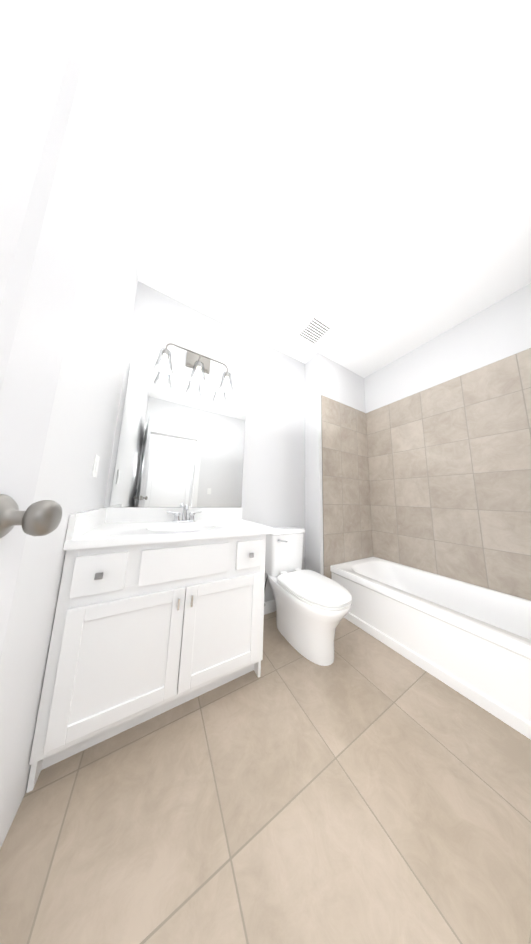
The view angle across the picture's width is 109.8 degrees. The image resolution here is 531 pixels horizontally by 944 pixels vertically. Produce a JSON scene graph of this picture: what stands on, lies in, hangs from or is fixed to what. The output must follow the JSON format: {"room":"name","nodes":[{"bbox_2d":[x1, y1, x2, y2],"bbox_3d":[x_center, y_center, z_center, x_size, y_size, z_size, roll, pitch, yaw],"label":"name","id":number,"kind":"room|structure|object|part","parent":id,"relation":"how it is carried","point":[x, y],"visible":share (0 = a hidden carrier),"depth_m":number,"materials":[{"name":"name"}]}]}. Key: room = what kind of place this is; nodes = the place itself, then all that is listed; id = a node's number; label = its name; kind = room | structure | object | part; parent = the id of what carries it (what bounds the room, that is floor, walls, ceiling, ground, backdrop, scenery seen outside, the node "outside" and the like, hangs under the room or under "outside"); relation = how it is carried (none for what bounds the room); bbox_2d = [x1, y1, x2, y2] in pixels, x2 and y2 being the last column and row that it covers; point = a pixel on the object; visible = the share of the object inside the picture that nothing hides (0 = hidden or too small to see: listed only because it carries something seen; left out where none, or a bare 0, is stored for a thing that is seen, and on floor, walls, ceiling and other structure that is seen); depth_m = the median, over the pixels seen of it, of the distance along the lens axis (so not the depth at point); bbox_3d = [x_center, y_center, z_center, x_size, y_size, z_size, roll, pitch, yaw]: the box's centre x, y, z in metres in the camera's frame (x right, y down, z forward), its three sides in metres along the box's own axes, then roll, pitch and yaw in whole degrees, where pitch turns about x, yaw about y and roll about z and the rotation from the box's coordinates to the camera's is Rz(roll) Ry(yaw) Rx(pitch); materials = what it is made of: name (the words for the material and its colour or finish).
{"room":"bathroom","nodes":[
{"label":"bathroom","id":0,"kind":"room"},
{"bbox_2d":[0,82,137,848],"bbox_3d":[-0.244,-0.367,-0.217,0.100,2.740,3.658,6,-9,-29],"label":"wall","id":1,"kind":"structure","parent":0,"point":[82,425],"depth_m":0.70,"materials":[{"name":"white paint"}]},
{"bbox_2d":[0,0,127,661],"bbox_3d":[-0.208,-0.032,-0.087,0.034,2.100,0.810,5,-9,-23],"label":"door","id":2,"kind":"structure","parent":1,"relation":"in","point":[61,63],"depth_m":0.26,"materials":[{"name":"white paint"}]},
{"bbox_2d":[0,494,61,538],"bbox_3d":[-0.353,0.056,0.233,0.149,0.058,0.096,6,-9,-29],"label":"door knob","id":3,"kind":"object","parent":2,"relation":"attached to","point":[42,518],"depth_m":0.23,"materials":[{"name":"silver metal"}]},
{"bbox_2d":[92,455,99,477],"bbox_3d":[-0.898,-0.030,0.990,0.008,0.115,0.070,6,-9,-29],"label":"light switch","id":4,"kind":"object","parent":1,"relation":"attached to","point":[95,465],"visible":0.98,"depth_m":0.98,"materials":[{"name":"white plastic"}]},
{"bbox_2d":[104,281,304,601],"bbox_3d":[-0.326,-0.083,1.766,1.750,2.740,0.100,6,-9,-29],"label":"wall","id":5,"kind":"structure","parent":0,"point":[268,383],"depth_m":1.86,"materials":[{"name":"grey paint"}]},
{"bbox_2d":[110,363,245,506],"bbox_3d":[-0.619,-0.249,1.556,0.945,1.068,0.006,6,-9,-29],"label":"mirror","id":6,"kind":"object","parent":5,"relation":"attached to","point":[181,442],"visible":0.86,"depth_m":1.50,"materials":[{"name":"clear glass"}]},
{"bbox_2d":[153,343,233,393],"bbox_3d":[-0.566,-0.897,1.572,0.622,0.318,0.174,6,-9,-29],"label":"sconce","id":7,"kind":"object","parent":5,"relation":"attached to","point":[199,363],"visible":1,"depth_m":1.59,"materials":[{"name":"silver metal"}]},
{"bbox_2d":[264,600,275,614],"bbox_3d":[0.094,1.264,1.768,0.760,0.100,0.016,6,-9,-29],"label":"baseboard","id":8,"kind":"structure","parent":5,"relation":"attached to","point":[270,607],"depth_m":1.72,"materials":[{"name":"white paint"}]},
{"bbox_2d":[0,611,530,943],"bbox_3d":[0.897,1.148,0.248,2.825,0.060,3.658,6,-9,-29],"label":"floor","id":9,"kind":"structure","parent":0,"point":[364,787],"depth_m":0.61,"materials":[{"name":"tile"}]},
{"bbox_2d":[26,504,273,792],"bbox_3d":[-0.514,0.707,1.159,0.978,0.992,0.582,6,-9,-29],"label":"bathroom vanity","id":10,"kind":"object","parent":9,"relation":"on","point":[159,610],"visible":1,"depth_m":0.86,"materials":[{"name":"white paint"}]},
{"bbox_2d":[166,504,201,549],"bbox_3d":[-0.545,0.355,1.280,0.241,0.262,0.269,6,-9,-29],"label":"faucet","id":11,"kind":"object","parent":10,"relation":"on","point":[185,524],"depth_m":1.33,"materials":[{"name":"silver metal"}]},
{"bbox_2d":[264,526,351,665],"bbox_3d":[0.300,0.890,1.487,0.388,0.772,0.786,6,-9,-29],"label":"toilet","id":12,"kind":"object","parent":9,"relation":"on","point":[313,608],"visible":0.88,"depth_m":1.33,"materials":[{"name":"ceramic"}]},
{"bbox_3d":[0.353,0.853,1.400,0.388,0.050,0.575,6,-9,-29],"label":"seat","id":13,"kind":"part","parent":12,"relation":"part of","materials":[{"name":"white plastic"}]},
{"bbox_2d":[330,557,530,739],"bbox_3d":[1.343,1.092,1.373,0.744,0.400,1.521,6,-9,-29],"label":"bathtub","id":14,"kind":"object","parent":9,"relation":"on","point":[471,642],"visible":0.9,"depth_m":1.24,"materials":[{"name":"ceramic"}]},
{"bbox_2d":[119,0,530,377],"bbox_3d":[0.978,-1.622,0.649,2.825,0.060,3.658,6,-9,-29],"label":"ceiling","id":15,"kind":"structure","parent":0,"point":[356,174],"depth_m":0.95,"materials":[{"name":"white paint"}]},
{"bbox_2d":[295,312,334,345],"bbox_3d":[0.492,-1.418,1.877,0.280,0.018,0.280,6,-9,-29],"label":"ceiling vent","id":16,"kind":"object","parent":15,"relation":"in","point":[315,329],"visible":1,"depth_m":1.85,"materials":[{"name":"white plastic"}]},
{"bbox_2d":[305,353,365,574],"bbox_3d":[0.910,0.036,2.338,0.975,2.740,0.318,6,-9,-29],"label":"wall","id":17,"kind":"structure","parent":0,"point":[328,378],"depth_m":2.12,"materials":[{"name":"white paint"}]},
{"bbox_2d":[321,395,372,578],"bbox_3d":[0.959,0.222,2.153,0.834,2.121,0.008,6,-9,-29],"label":"wall tile","id":18,"kind":"structure","parent":17,"relation":"attached to","point":[347,529],"depth_m":2.13,"materials":[{"name":"beige tile"}]},
{"bbox_2d":[364,283,530,412],"bbox_3d":[2.198,-0.123,0.977,0.100,2.740,3.340,6,-9,-29],"label":"wall","id":19,"kind":"structure","parent":0,"point":[498,331],"depth_m":1.75,"materials":[{"name":"white paint"}]},
{"bbox_2d":[366,348,530,600],"bbox_3d":[1.699,0.178,1.694,0.008,2.121,1.526,6,-9,-29],"label":"wall tile","id":20,"kind":"structure","parent":19,"relation":"attached to","point":[449,461],"depth_m":1.65,"materials":[{"name":"beige tile"}]}
]}

